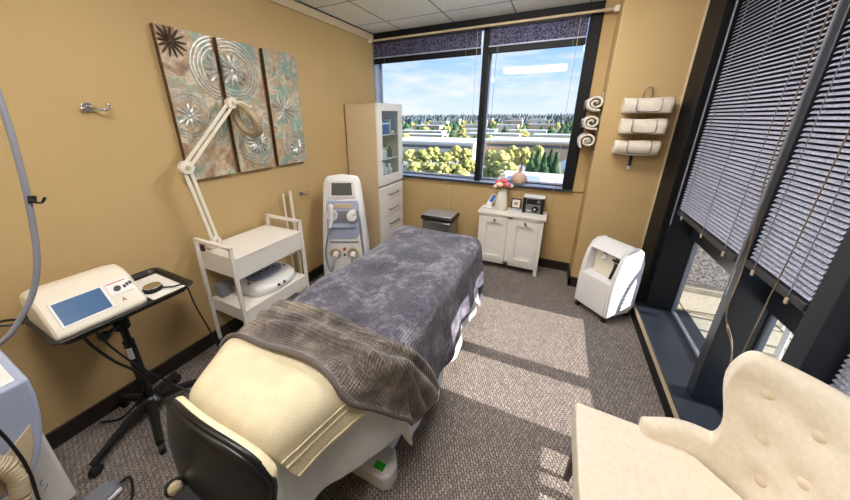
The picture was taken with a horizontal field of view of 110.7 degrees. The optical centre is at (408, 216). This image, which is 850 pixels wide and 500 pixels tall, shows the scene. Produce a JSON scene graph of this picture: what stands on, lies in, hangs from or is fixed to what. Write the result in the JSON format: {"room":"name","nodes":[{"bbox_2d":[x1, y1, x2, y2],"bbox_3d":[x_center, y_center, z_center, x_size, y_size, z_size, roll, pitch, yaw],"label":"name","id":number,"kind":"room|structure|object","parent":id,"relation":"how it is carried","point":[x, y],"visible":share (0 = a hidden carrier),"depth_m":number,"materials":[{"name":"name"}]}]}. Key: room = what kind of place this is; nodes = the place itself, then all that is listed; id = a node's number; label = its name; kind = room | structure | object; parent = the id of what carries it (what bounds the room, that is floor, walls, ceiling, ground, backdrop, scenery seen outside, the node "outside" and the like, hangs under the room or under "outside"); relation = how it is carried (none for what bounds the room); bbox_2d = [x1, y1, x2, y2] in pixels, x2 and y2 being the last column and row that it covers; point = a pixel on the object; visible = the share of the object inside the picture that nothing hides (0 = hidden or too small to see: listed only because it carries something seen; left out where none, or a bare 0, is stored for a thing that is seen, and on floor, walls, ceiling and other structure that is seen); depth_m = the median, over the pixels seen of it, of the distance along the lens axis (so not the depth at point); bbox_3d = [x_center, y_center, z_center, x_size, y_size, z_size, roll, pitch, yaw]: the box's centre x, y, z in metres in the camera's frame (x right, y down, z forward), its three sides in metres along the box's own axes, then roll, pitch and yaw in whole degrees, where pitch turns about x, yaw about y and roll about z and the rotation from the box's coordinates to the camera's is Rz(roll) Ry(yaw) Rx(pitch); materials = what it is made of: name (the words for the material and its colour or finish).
{"room":"spa treatment room","nodes":[
{"label":"spa treatment room","id":0,"kind":"room"},
{"bbox_2d":[0,0,374,434],"bbox_3d":[-1.595,-0.183,1.716,0.100,2.695,5.310,9,21,25],"label":"wall","id":1,"kind":"structure","parent":0,"point":[113,186],"depth_m":1.62,"materials":[{"name":"paint"}]},
{"bbox_2d":[79,102,110,111],"bbox_3d":[-1.568,-0.548,1.469,0.055,0.048,0.116,17,25,41],"label":"coat hook","id":2,"kind":"object","parent":1,"relation":"attached to","point":[85,106],"visible":1,"depth_m":1.46,"materials":[{"name":"silver metal"}]},
{"bbox_2d":[44,263,323,449],"bbox_3d":[-1.544,0.958,2.079,0.024,0.100,5.110,9,21,25],"label":"baseboard","id":3,"kind":"structure","parent":1,"relation":"attached to","point":[77,424],"depth_m":1.78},
{"bbox_2d":[149,23,235,180],"bbox_3d":[-1.347,-0.696,1.888,0.056,0.883,0.309,9,21,25],"label":"wall art","id":4,"kind":"object","parent":1,"relation":"attached to","point":[187,63],"visible":0.97,"depth_m":1.84,"materials":[{"name":"fabric"}]},
{"bbox_2d":[212,37,274,171],"bbox_3d":[-1.194,-0.796,2.182,0.056,0.883,0.308,9,21,25],"label":"wall art","id":5,"kind":"object","parent":1,"relation":"attached to","point":[238,64],"visible":0.92,"depth_m":2.15,"materials":[{"name":"fabric"}]},
{"bbox_2d":[259,48,306,165],"bbox_3d":[-1.039,-0.899,2.483,0.051,0.883,0.316,9,21,25],"label":"wall art","id":6,"kind":"object","parent":1,"relation":"attached to","point":[279,70],"visible":1,"depth_m":2.45,"materials":[{"name":"fabric"}]},
{"bbox_2d":[267,0,372,39],"bbox_3d":[-1.558,-1.357,1.284,0.042,0.070,5.090,9,21,25],"label":"trim","id":7,"kind":"structure","parent":1,"relation":"attached to","point":[293,5],"depth_m":2.69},
{"bbox_2d":[294,0,372,33],"bbox_3d":[-1.557,-1.407,1.279,0.034,0.026,5.110,9,21,25],"label":"trim","id":8,"kind":"structure","parent":1,"relation":"attached to","point":[294,0],"depth_m":2.80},
{"bbox_2d":[53,260,665,499],"bbox_3d":[-0.121,1.283,1.449,3.376,0.120,5.310,9,21,25],"label":"floor","id":9,"kind":"structure","parent":0,"point":[498,427],"depth_m":1.72,"materials":[{"name":"carpet"}]},
{"bbox_2d":[0,88,75,499],"bbox_3d":[-1.540,0.309,0.839,0.719,2.138,0.684,9,21,25],"label":"machine","id":10,"kind":"object","parent":9,"relation":"on","point":[30,469],"visible":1,"depth_m":0.95,"materials":[{"name":"white plastic"}]},
{"bbox_2d":[0,267,198,477],"bbox_3d":[-1.439,0.767,1.561,0.545,0.794,0.643,9,21,25],"label":"tray stand","id":11,"kind":"object","parent":9,"relation":"on","point":[151,399],"visible":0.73,"depth_m":1.55,"materials":[{"name":"black plastic"}]},
{"bbox_2d":[19,264,146,340],"bbox_3d":[-1.492,0.362,1.356,0.336,0.170,0.313,9,21,25],"label":"console","id":12,"kind":"object","parent":11,"relation":"on","point":[64,308],"visible":0.97,"depth_m":1.29,"materials":[{"name":"beige plastic"}]},
{"bbox_2d":[23,267,192,344],"bbox_3d":[-1.453,0.420,1.460,0.413,0.037,0.528,9,21,25],"label":"tray","id":13,"kind":"object","parent":11,"relation":"on","point":[179,279],"depth_m":1.37,"materials":[{"name":"black plastic"}]},
{"bbox_2d":[135,273,183,299],"bbox_3d":[-1.372,0.373,1.587,0.310,0.001,0.145,9,21,25],"label":"paper","id":14,"kind":"object","parent":11,"relation":"on","point":[155,277],"visible":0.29,"depth_m":1.60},
{"bbox_2d":[142,282,219,348],"bbox_3d":[-1.254,0.705,1.732,0.233,0.790,0.261,3,19,9],"label":"puck","id":15,"kind":"object","parent":14,"relation":"on","point":[153,287],"visible":0.77,"depth_m":1.55,"materials":[{"name":"black plastic"}]},
{"bbox_2d":[84,476,133,499],"bbox_3d":[-1.296,1.274,1.214,0.188,0.055,0.357,-6,20,-16],"label":"foot pedal","id":16,"kind":"object","parent":9,"relation":"on","point":[110,490],"visible":1,"depth_m":1.31,"materials":[{"name":"grey plastic"}]},
{"bbox_2d":[83,332,189,422],"bbox_3d":[-1.357,0.821,1.479,0.712,0.747,0.234,-2,19,-6],"label":"power cable","id":17,"kind":"object","parent":9,"relation":"on","point":[85,339],"visible":0.84,"depth_m":1.49,"materials":[{"name":"black plastic"}]},
{"bbox_2d":[164,396,277,499],"bbox_3d":[-0.526,0.913,1.079,0.494,0.821,0.512,7,20,21],"label":"chair","id":18,"kind":"object","parent":9,"relation":"on","point":[212,461],"visible":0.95,"depth_m":0.80,"materials":[{"name":"black plastic"}]},
{"bbox_2d":[192,214,308,343],"bbox_3d":[-1.135,0.493,2.248,0.389,0.868,0.613,9,21,25],"label":"rolling cart","id":19,"kind":"object","parent":9,"relation":"on","point":[241,255],"visible":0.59,"depth_m":2.06,"materials":[{"name":"white paint"}]},
{"bbox_2d":[177,97,261,249],"bbox_3d":[-1.233,-0.293,1.997,0.253,0.979,0.550,9,21,25],"label":"lamp","id":20,"kind":"object","parent":19,"relation":"on","point":[185,167],"visible":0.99,"depth_m":1.92,"materials":[{"name":"beige plastic"}]},
{"bbox_2d":[214,279,232,297],"bbox_3d":[-1.338,0.520,2.123,0.073,0.100,0.080,9,21,25],"label":"box","id":21,"kind":"object","parent":19,"relation":"on","point":[223,288],"visible":1,"depth_m":2.10,"materials":[{"name":"grey plastic"}]},
{"bbox_2d":[205,224,299,260],"bbox_3d":[-1.132,0.167,2.137,0.377,0.007,0.538,9,21,25],"label":"shelf","id":22,"kind":"object","parent":19,"relation":"attached to","point":[245,245],"depth_m":2.10,"materials":[{"name":"white paint"}]},
{"bbox_2d":[212,272,306,322],"bbox_3d":[-1.129,0.573,2.274,0.371,0.100,0.536,9,21,25],"label":"shelf","id":23,"kind":"object","parent":19,"relation":"attached to","point":[229,305],"depth_m":2.09,"materials":[{"name":"white paint"}]},
{"bbox_2d":[240,261,294,296],"bbox_3d":[-1.066,0.433,2.350,0.318,0.115,0.575,4,19,12],"label":"facial machine","id":24,"kind":"object","parent":19,"relation":"on","point":[273,277],"visible":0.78,"depth_m":2.19,"materials":[{"name":"white plastic"}]},
{"bbox_2d":[282,190,305,293],"bbox_3d":[-1.071,0.252,2.746,0.055,1.005,0.110,9,21,25],"label":"pole stand","id":25,"kind":"object","parent":9,"relation":"on","point":[289,191],"visible":0.54,"depth_m":2.68,"materials":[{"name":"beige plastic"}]},
{"bbox_2d":[323,174,369,275],"bbox_3d":[-0.630,0.146,2.881,0.444,1.115,0.447,0,19,0],"label":"machine","id":26,"kind":"object","parent":9,"relation":"on","point":[345,231],"visible":0.83,"depth_m":2.81,"materials":[{"name":"white plastic"}]},
{"bbox_2d":[325,210,337,220],"bbox_3d":[-0.736,-0.013,2.799,0.115,0.114,0.027,0,19,0],"label":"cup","id":27,"kind":"object","parent":26,"relation":"on","point":[335,212],"depth_m":2.80,"materials":[{"name":"white plastic"}]},
{"bbox_2d":[344,103,402,249],"bbox_3d":[-0.369,-0.430,3.571,0.439,1.760,0.558,9,21,25],"label":"storage cabinet","id":28,"kind":"object","parent":9,"relation":"on","point":[382,194],"visible":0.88,"depth_m":3.33,"materials":[{"name":"beige laminate"}]},
{"bbox_2d":[352,434,400,490],"bbox_3d":[-0.136,0.730,1.807,0.636,0.696,1.734,9,21,25],"label":"bed","id":29,"kind":"object","parent":9,"relation":"on","point":[380,470],"visible":0.12,"depth_m":1.36,"materials":[{"name":"beige plastic"}]},
{"bbox_2d":[269,288,479,499],"bbox_3d":[-0.142,0.706,1.818,0.827,0.691,1.875,9,21,25],"label":"sheet","id":30,"kind":"object","parent":29,"relation":"on","point":[371,434],"visible":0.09,"depth_m":1.13,"materials":[{"name":"fabric"}]},
{"bbox_2d":[189,338,366,476],"bbox_3d":[-0.533,0.672,1.083,0.698,0.230,0.314,9,21,25],"label":"pillow","id":31,"kind":"object","parent":30,"relation":"on","point":[282,404],"visible":0.9,"depth_m":0.99,"materials":[{"name":"fabric"}]},
{"bbox_2d":[293,225,483,379],"bbox_3d":[-0.073,0.607,1.928,0.854,0.663,1.631,9,21,25],"label":"blanket","id":32,"kind":"object","parent":30,"relation":"on","point":[416,288],"visible":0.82,"depth_m":1.67,"materials":[{"name":"fabric"}]},
{"bbox_2d":[219,299,439,425],"bbox_3d":[-0.359,0.698,1.305,0.983,0.534,0.478,3,19,8],"label":"blanket","id":33,"kind":"object","parent":32,"relation":"on","point":[368,370],"visible":0.91,"depth_m":1.17,"materials":[{"name":"fabric"}]},
{"bbox_2d":[421,208,459,233],"bbox_3d":[0.364,0.216,3.507,0.390,0.550,0.330,9,21,25],"label":"bin","id":34,"kind":"object","parent":9,"relation":"on","point":[441,220],"visible":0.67,"depth_m":3.37,"materials":[{"name":"metal"}]},
{"bbox_2d":[478,204,547,276],"bbox_3d":[1.113,0.251,3.264,0.684,0.658,0.299,9,21,25],"label":"base cabinet","id":35,"kind":"object","parent":9,"relation":"on","point":[510,237],"visible":0.93,"depth_m":3.14,"materials":[{"name":"white paint"}]},
{"bbox_2d":[483,193,496,208],"bbox_3d":[0.907,-0.182,3.276,0.138,0.156,0.109,9,21,25],"label":"handset","id":36,"kind":"object","parent":35,"relation":"on","point":[491,200],"visible":0.9,"depth_m":3.27,"materials":[{"name":"white plastic"}]},
{"bbox_2d":[493,178,513,209],"bbox_3d":[1.010,-0.245,3.179,0.199,0.336,0.139,15,24,37],"label":"flower vase","id":37,"kind":"object","parent":35,"relation":"on","point":[501,202],"visible":1,"depth_m":3.15,"materials":[{"name":"beige ceramic"}]},
{"bbox_2d":[511,198,521,210],"bbox_3d":[1.167,-0.138,3.201,0.104,0.119,0.056,9,21,25],"label":"photo frame","id":38,"kind":"object","parent":35,"relation":"on","point":[515,203],"visible":1,"depth_m":3.20,"materials":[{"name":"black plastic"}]},
{"bbox_2d":[522,194,545,214],"bbox_3d":[1.312,-0.133,3.088,0.205,0.182,0.129,9,21,25],"label":"clock radio","id":39,"kind":"object","parent":35,"relation":"on","point":[532,203],"visible":1,"depth_m":3.04,"materials":[{"name":"grey plastic"}]},
{"bbox_2d":[575,235,644,322],"bbox_3d":[1.695,0.514,2.492,0.321,0.652,0.317,-6,20,-18],"label":"oxygen concentrator","id":40,"kind":"object","parent":9,"relation":"on","point":[611,270],"visible":1,"depth_m":2.40,"materials":[{"name":"white plastic"}]},
{"bbox_2d":[563,350,849,499],"bbox_3d":[0.898,0.946,0.874,0.690,0.884,0.772,9,21,25],"label":"armchair","id":41,"kind":"object","parent":9,"relation":"on","point":[783,433],"visible":1,"depth_m":0.98,"materials":[{"name":"fabric"}]},
{"bbox_2d":[298,0,601,33],"bbox_3d":[-0.108,-1.246,0.638,3.376,0.100,5.410,9,21,25],"label":"ceiling","id":42,"kind":"structure","parent":0,"point":[373,16],"depth_m":2.68,"materials":[{"name":"tile"}]},
{"bbox_2d":[401,0,619,262],"bbox_3d":[1.044,-0.722,3.274,3.376,2.695,0.180,9,21,25],"label":"wall","id":43,"kind":"structure","parent":0,"point":[420,195],"depth_m":3.24,"materials":[{"name":"paint"}]},
{"bbox_2d":[373,0,605,191],"bbox_3d":[0.624,-1.236,3.276,2.378,1.681,0.190,9,21,25],"label":"window","id":44,"kind":"structure","parent":43,"relation":"in","point":[596,19],"depth_m":2.98,"materials":[{"name":"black metal"}]},
{"bbox_2d":[373,28,482,151],"bbox_3d":[0.157,-1.387,3.344,1.270,1.216,0.045,9,21,25],"label":"blind","id":45,"kind":"object","parent":44,"relation":"attached to","point":[462,43],"visible":0.9,"depth_m":3.15,"materials":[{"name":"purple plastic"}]},
{"bbox_2d":[511,167,526,184],"bbox_3d":[1.198,-0.446,3.188,0.174,0.186,0.173,9,21,25],"label":"vase","id":46,"kind":"object","parent":44,"relation":"on","point":[519,178],"visible":1,"depth_m":3.14,"materials":[{"name":"beige ceramic"}]},
{"bbox_2d":[488,13,590,228],"bbox_3d":[1.176,-0.855,3.001,0.843,2.010,0.057,9,21,25],"label":"blind","id":47,"kind":"object","parent":44,"relation":"attached to","point":[569,31],"visible":0.94,"depth_m":2.70,"materials":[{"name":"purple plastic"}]},
{"bbox_2d":[538,258,577,286],"bbox_3d":[0.840,0.468,3.496,2.956,0.100,0.334,9,21,25],"label":"baseboard","id":48,"kind":"structure","parent":43,"relation":"attached to","point":[542,262],"depth_m":3.25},
{"bbox_2d":[570,0,707,277],"bbox_3d":[2.073,-0.488,2.542,0.850,2.615,0.330,9,21,25],"label":"wall","id":49,"kind":"structure","parent":0,"point":[654,41],"depth_m":2.37,"materials":[{"name":"paint"}]},
{"bbox_2d":[368,4,620,43],"bbox_3d":[0.624,-1.863,2.891,2.430,0.045,0.040,9,21,25],"label":"curtain rod","id":50,"kind":"object","parent":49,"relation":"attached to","point":[616,8],"visible":0.99,"depth_m":2.74,"materials":[{"name":"white paint"}]},
{"bbox_2d":[577,91,603,149],"bbox_3d":[1.623,-0.854,2.633,0.131,0.493,0.177,9,21,25],"label":"towel rack","id":51,"kind":"object","parent":49,"relation":"attached to","point":[594,135],"visible":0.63,"depth_m":2.60,"materials":[{"name":"metal"}]},
{"bbox_2d":[577,133,594,147],"bbox_3d":[1.615,-0.700,2.684,0.128,0.123,0.276,9,21,25],"label":"rolled towel","id":52,"kind":"object","parent":51,"relation":"in","point":[586,141],"visible":0.98,"depth_m":2.58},
{"bbox_2d":[582,116,598,129],"bbox_3d":[1.621,-0.842,2.633,0.120,0.122,0.278,9,21,25],"label":"rolled towel","id":53,"kind":"object","parent":51,"relation":"on","point":[591,123],"visible":0.98,"depth_m":2.53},
{"bbox_2d":[586,96,603,111],"bbox_3d":[1.624,-0.987,2.581,0.118,0.126,0.277,9,21,25],"label":"rolled towel","id":54,"kind":"object","parent":51,"relation":"on","point":[590,105],"visible":0.98,"depth_m":2.48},
{"bbox_2d":[625,87,662,168],"bbox_3d":[1.831,-0.684,2.316,0.160,0.638,0.156,9,21,25],"label":"towel rack","id":55,"kind":"object","parent":49,"relation":"attached to","point":[630,156],"visible":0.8,"depth_m":2.28,"materials":[{"name":"metal"}]},
{"bbox_2d":[611,140,660,155],"bbox_3d":[1.825,-0.559,2.374,0.306,0.122,0.155,9,21,25],"label":"rolled towel","id":56,"kind":"object","parent":55,"relation":"in","point":[619,146],"visible":0.95,"depth_m":2.32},
{"bbox_2d":[618,118,667,133],"bbox_3d":[1.827,-0.710,2.304,0.291,0.117,0.135,9,21,25],"label":"rolled towel","id":57,"kind":"object","parent":55,"relation":"in","point":[639,125],"visible":0.97,"depth_m":2.26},
{"bbox_2d":[621,97,674,113],"bbox_3d":[1.826,-0.855,2.255,0.306,0.117,0.135,9,21,25],"label":"rolled towel","id":58,"kind":"object","parent":55,"relation":"in","point":[628,104],"visible":0.95,"depth_m":2.21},
{"bbox_2d":[640,0,709,249],"bbox_3d":[2.076,-0.489,2.344,0.046,2.445,0.014,9,21,25],"label":"trim","id":59,"kind":"structure","parent":49,"relation":"attached to","point":[708,1],"depth_m":2.25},
{"bbox_3d":[1.161,0.284,0.264,0.300,2.625,4.810,9,21,25],"label":"wall","id":60,"kind":"structure","parent":0,"visible":0},
{"bbox_2d":[630,307,673,417],"bbox_3d":[0.941,1.463,0.605,0.052,0.074,4.510,9,21,25],"label":"baseboard","id":61,"kind":"structure","parent":60,"relation":"attached to","point":[666,407],"depth_m":1.93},
{"bbox_2d":[633,303,679,418],"bbox_3d":[0.943,1.404,0.583,0.046,0.051,4.510,9,21,25],"label":"trim","id":62,"kind":"structure","parent":60,"relation":"attached to","point":[661,377],"depth_m":1.87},
{"bbox_2d":[634,300,722,430],"bbox_3d":[1.076,1.393,0.510,0.350,0.017,4.510,9,21,25],"label":"window sill","id":63,"kind":"structure","parent":60,"relation":"attached to","point":[676,360],"depth_m":1.91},
{"bbox_2d":[635,0,849,407],"bbox_3d":[1.573,-0.039,1.147,0.250,2.565,2.760,9,21,25],"label":"window","id":64,"kind":"structure","parent":60,"relation":"in","point":[819,345],"depth_m":1.49,"materials":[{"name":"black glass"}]},
{"bbox_2d":[670,0,838,363],"bbox_3d":[1.712,-0.368,1.479,0.072,1.976,1.152,9,21,25],"label":"blind","id":65,"kind":"object","parent":64,"relation":"attached to","point":[780,41],"visible":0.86,"depth_m":1.50,"materials":[{"name":"grey plastic"}]},
{"bbox_2d":[723,0,849,353],"bbox_3d":[1.463,-0.237,1.015,0.094,1.925,0.382,9,21,25],"label":"blind","id":66,"kind":"object","parent":64,"relation":"attached to","point":[813,222],"visible":0.98,"depth_m":1.07,"materials":[{"name":"grey plastic"}]},
{"bbox_2d":[830,354,849,396],"bbox_3d":[1.208,0.114,0.396,0.057,2.189,0.895,9,21,25],"label":"blind","id":67,"kind":"object","parent":64,"relation":"attached to","point":[842,383],"visible":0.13,"depth_m":0.94,"materials":[{"name":"grey plastic"}]},
{"label":"outside","id":68,"kind":"structure","parent":0,"visible":0},
{"bbox_2d":[403,125,561,173],"bbox_3d":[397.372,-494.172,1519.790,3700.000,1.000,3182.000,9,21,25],"label":"ground","id":69,"kind":"structure","parent":68,"point":[558,128],"depth_m":422.05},
{"bbox_2d":[405,161,421,170],"bbox_3d":[2.022,-17.314,108.538,6.716,6.219,6.036,10,21,28],"label":"tree","id":70,"kind":"object","parent":69,"relation":"on","point":[412,166],"visible":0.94,"depth_m":106.27,"materials":[{"name":"green plant"}]},
{"bbox_2d":[402,130,446,133],"bbox_3d":[15.116,-91.290,323.791,51.200,7.800,17.200,9,21,25],"label":"building","id":71,"kind":"structure","parent":69,"relation":"on","point":[405,131],"depth_m":318.39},
{"bbox_2d":[403,133,448,136],"bbox_3d":[13.773,-66.643,250.444,37.200,8.300,17.200,9,21,25],"label":"building","id":72,"kind":"structure","parent":69,"relation":"on","point":[410,134],"depth_m":243.28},
{"bbox_2d":[413,125,443,129],"bbox_3d":[27.920,-126.568,422.881,41.200,10.800,17.200,9,21,25],"label":"building","id":73,"kind":"structure","parent":69,"relation":"on","point":[437,127],"depth_m":413.08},
{"bbox_2d":[433,162,449,173],"bbox_3d":[11.014,-15.557,102.148,6.305,6.938,6.570,-11,21,-28],"label":"tree","id":74,"kind":"object","parent":69,"relation":"on","point":[438,167],"visible":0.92,"depth_m":100.00,"materials":[{"name":"green plant"}]},
{"bbox_2d":[402,136,487,159],"bbox_3d":[17.370,-41.108,173.650,51.200,9.300,35.200,9,21,25],"label":"building","id":75,"kind":"structure","parent":69,"relation":"on","point":[444,144],"depth_m":159.33,"materials":[{"name":"concrete"}]},
{"bbox_2d":[453,169,470,175],"bbox_3d":[15.633,-10.590,87.340,5.766,7.021,6.415,11,22,31],"label":"tree","id":76,"kind":"object","parent":69,"relation":"on","point":[459,172],"visible":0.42,"depth_m":85.35,"materials":[{"name":"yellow plant"}]},
{"bbox_2d":[403,160,524,177],"bbox_3d":[27.979,-19.704,124.779,60.000,0.120,48.000,9,21,25],"label":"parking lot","id":77,"kind":"structure","parent":69,"relation":"on","point":[523,167],"depth_m":133.98,"materials":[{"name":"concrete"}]},
{"bbox_2d":[403,149,415,162],"bbox_3d":[0.502,-25.666,129.815,7.154,8.363,7.959,9,21,25],"label":"tree","id":78,"kind":"object","parent":77,"relation":"on","point":[408,154],"visible":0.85,"depth_m":127.28,"materials":[{"name":"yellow plant"}]},
{"bbox_2d":[413,149,430,164],"bbox_3d":[5.681,-23.258,120.986,7.580,9.445,8.186,16,24,39],"label":"tree","id":79,"kind":"object","parent":77,"relation":"on","point":[421,155],"visible":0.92,"depth_m":118.58,"materials":[{"name":"green plant"}]},
{"bbox_2d":[420,162,434,172],"bbox_3d":[7.206,-17.296,108.516,7.291,6.161,6.751,18,26,42],"label":"tree","id":80,"kind":"object","parent":77,"relation":"on","point":[426,166],"visible":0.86,"depth_m":106.14,"materials":[{"name":"green plant"}]},
{"bbox_2d":[426,147,441,162],"bbox_3d":[10.668,-26.134,129.346,8.322,9.480,7.987,-12,22,-31],"label":"tree","id":81,"kind":"object","parent":77,"relation":"on","point":[434,152],"visible":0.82,"depth_m":126.58,"materials":[{"name":"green plant"}]},
{"bbox_2d":[438,152,453,163],"bbox_3d":[14.396,-22.121,119.311,6.531,8.307,7.266,-6,20,-16],"label":"tree","id":82,"kind":"object","parent":77,"relation":"on","point":[445,157],"visible":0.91,"depth_m":116.46,"materials":[{"name":"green plant"}]},
{"bbox_2d":[448,145,461,168],"bbox_3d":[19.858,-25.713,126.729,6.920,10.302,7.473,-1,19,-2],"label":"tree","id":83,"kind":"object","parent":77,"relation":"on","point":[455,150],"visible":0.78,"depth_m":124.18,"materials":[{"name":"green plant"}]},
{"bbox_2d":[446,163,465,173],"bbox_3d":[16.053,-15.746,103.894,8.398,6.137,7.548,-5,19,-13],"label":"tree","id":84,"kind":"object","parent":77,"relation":"on","point":[452,166],"visible":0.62,"depth_m":101.90,"materials":[{"name":"green plant"}]},
{"bbox_2d":[458,148,471,164],"bbox_3d":[22.895,-22.972,119.119,6.058,9.984,6.313,4,19,13],"label":"tree","id":85,"kind":"object","parent":77,"relation":"on","point":[465,152],"visible":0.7,"depth_m":116.89,"materials":[{"name":"green plant"}]},
{"bbox_2d":[461,157,474,172],"bbox_3d":[21.111,-17.408,105.306,6.285,8.340,5.820,0,19,1],"label":"tree","id":86,"kind":"object","parent":77,"relation":"on","point":[467,163],"visible":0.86,"depth_m":103.53,"materials":[{"name":"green plant"}]},
{"bbox_2d":[484,149,495,165],"bbox_3d":[31.970,-21.493,114.950,6.567,9.799,6.302,-9,21,-25],"label":"tree","id":87,"kind":"object","parent":77,"relation":"on","point":[487,159],"visible":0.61,"depth_m":113.04,"materials":[{"name":"green plant"}]},
{"bbox_2d":[490,150,510,162],"bbox_3d":[32.665,-18.192,103.913,7.448,10.641,8.287,-4,19,-10],"label":"tree","id":88,"kind":"object","parent":77,"relation":"on","point":[501,155],"visible":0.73,"depth_m":101.06,"materials":[{"name":"green plant"}]},
{"bbox_2d":[505,145,521,161],"bbox_3d":[42.580,-23.973,120.641,7.623,10.763,8.232,1,19,4],"label":"tree","id":89,"kind":"object","parent":77,"relation":"on","point":[510,150],"visible":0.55,"depth_m":117.51,"materials":[{"name":"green plant"}]},
{"bbox_2d":[512,146,530,170],"bbox_3d":[42.502,-20.601,109.990,7.404,11.226,7.715,6,20,19],"label":"tree","id":90,"kind":"object","parent":77,"relation":"on","point":[524,152],"visible":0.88,"depth_m":107.60,"materials":[{"name":"green plant"}]},
{"bbox_2d":[529,145,543,161],"bbox_3d":[50.634,-22.849,116.504,6.501,11.238,6.774,-8,20,-22],"label":"tree","id":91,"kind":"object","parent":77,"relation":"on","point":[535,148],"visible":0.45,"depth_m":113.79,"materials":[{"name":"green plant"}]},
{"bbox_2d":[403,113,573,125],"bbox_3d":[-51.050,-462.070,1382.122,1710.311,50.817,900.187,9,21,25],"label":"ridge","id":92,"kind":"object","parent":69,"relation":"on","point":[420,119],"visible":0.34,"depth_m":1061.81,"materials":[{"name":"plant"}]},
{"bbox_2d":[483,161,500,177],"bbox_3d":[27.345,-13.608,94.156,8.459,8.272,7.603,13,23,33],"label":"tree","id":93,"kind":"object","parent":69,"relation":"on","point":[488,171],"visible":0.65,"depth_m":92.45,"materials":[{"name":"green plant"}]},
{"bbox_2d":[466,132,521,137],"bbox_3d":[71.038,-65.881,246.801,43.200,8.800,17.200,9,21,25],"label":"building","id":94,"kind":"structure","parent":69,"relation":"on","point":[470,134],"depth_m":237.88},
{"bbox_2d":[494,161,517,177],"bbox_3d":[29.366,-12.148,88.532,7.634,9.109,8.244,-15,24,-36],"label":"tree","id":95,"kind":"object","parent":69,"relation":"on","point":[505,165],"visible":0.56,"depth_m":86.75,"materials":[{"name":"green plant"}]},
{"bbox_2d":[496,124,518,132],"bbox_3d":[138.888,-123.927,413.119,29.200,11.300,17.200,9,21,25],"label":"building","id":96,"kind":"structure","parent":69,"relation":"on","point":[499,127],"depth_m":408.57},
{"bbox_2d":[503,120,523,126],"bbox_3d":[203.200,-180.128,572.485,35.200,14.800,17.200,9,21,25],"label":"building","id":97,"kind":"structure","parent":69,"relation":"on","point":[505,121],"depth_m":564.75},
{"bbox_2d":[485,136,569,161],"bbox_3d":[71.085,-38.746,165.334,51.200,9.800,31.200,9,21,25],"label":"building","id":98,"kind":"structure","parent":69,"relation":"on","point":[496,143],"depth_m":154.22,"materials":[{"name":"concrete"}]},
{"bbox_2d":[508,129,547,136],"bbox_3d":[128.294,-90.098,318.274,39.200,8.300,17.200,9,21,25],"label":"building","id":99,"kind":"structure","parent":69,"relation":"on","point":[530,131],"depth_m":309.42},
{"bbox_2d":[525,151,534,171],"bbox_3d":[38.215,-14.681,92.516,5.135,12.107,5.032,-3,19,-7],"label":"tree","id":100,"kind":"object","parent":69,"relation":"on","point":[530,167],"visible":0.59,"depth_m":91.30,"materials":[{"name":"green plant"}]},
{"bbox_2d":[499,170,563,182],"bbox_3d":[30.379,-2.067,56.513,26.700,10.600,21.200,9,21,25],"label":"building","id":101,"kind":"structure","parent":69,"relation":"on","point":[531,176],"depth_m":60.23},
{"bbox_2d":[534,149,540,171],"bbox_3d":[42.017,-16.347,97.561,4.856,12.089,5.071,2,19,7],"label":"tree","id":102,"kind":"object","parent":69,"relation":"on","point":[537,157],"visible":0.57,"depth_m":95.74,"materials":[{"name":"green plant"}]},
{"bbox_2d":[527,120,549,123],"bbox_3d":[259.450,-186.212,588.237,41.200,15.800,17.200,9,21,25],"label":"building","id":103,"kind":"structure","parent":69,"relation":"on","point":[529,121],"depth_m":580.55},
{"bbox_2d":[529,124,554,129],"bbox_3d":[189.822,-127.015,420.882,33.200,11.800,17.200,9,21,25],"label":"building","id":104,"kind":"structure","parent":69,"relation":"on","point":[531,126],"depth_m":413.89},
{"bbox_2d":[538,152,548,172],"bbox_3d":[40.970,-13.675,89.190,4.483,12.119,4.836,8,20,22],"label":"tree","id":105,"kind":"object","parent":69,"relation":"on","point":[543,168],"visible":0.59,"depth_m":88.06,"materials":[{"name":"green plant"}]},
{"bbox_2d":[547,147,553,170],"bbox_3d":[46.383,-16.809,97.614,4.607,12.850,4.701,14,24,36],"label":"tree","id":106,"kind":"object","parent":69,"relation":"on","point":[550,159],"visible":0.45,"depth_m":95.82,"materials":[{"name":"green plant"}]},
{"bbox_2d":[533,133,570,137],"bbox_3d":[116.721,-62.142,236.070,31.200,8.300,17.200,9,21,25],"label":"building","id":107,"kind":"structure","parent":69,"relation":"on","point":[543,135],"depth_m":230.45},
{"bbox_2d":[549,152,559,173],"bbox_3d":[44.868,-13.805,89.838,5.055,12.232,5.279,-13,23,-34],"label":"tree","id":108,"kind":"object","parent":69,"relation":"on","point":[553,167],"visible":0.47,"depth_m":88.49,"materials":[{"name":"green plant"}]},
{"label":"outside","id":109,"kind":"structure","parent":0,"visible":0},
{"bbox_2d":[677,291,793,360],"bbox_3d":[2.421,1.818,0.155,2.480,0.280,6.050,9,21,25],"label":"floor","id":110,"kind":"structure","parent":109,"point":[702,308],"depth_m":2.56,"materials":[{"name":"concrete"}]},
{"bbox_2d":[683,283,724,297],"bbox_3d":[3.626,0.835,2.523,2.380,0.050,0.085,9,21,25],"label":"curb","id":111,"kind":"object","parent":110,"relation":"on","point":[688,287],"depth_m":2.85,"materials":[{"name":"concrete"}]},
{"bbox_2d":[686,246,729,289],"bbox_3d":[3.721,-0.095,2.324,2.700,2.500,0.210,9,21,25],"label":"wall","id":112,"kind":"structure","parent":110,"relation":"on","point":[705,271],"depth_m":2.84,"materials":[{"name":"stone"}]},
{"bbox_2d":[773,321,790,357],"bbox_3d":[2.847,0.534,2.116,0.440,0.893,0.520,2,19,6],"label":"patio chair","id":113,"kind":"object","parent":110,"relation":"on","point":[783,341],"visible":0.02,"depth_m":2.08,"materials":[{"name":"white plastic"}]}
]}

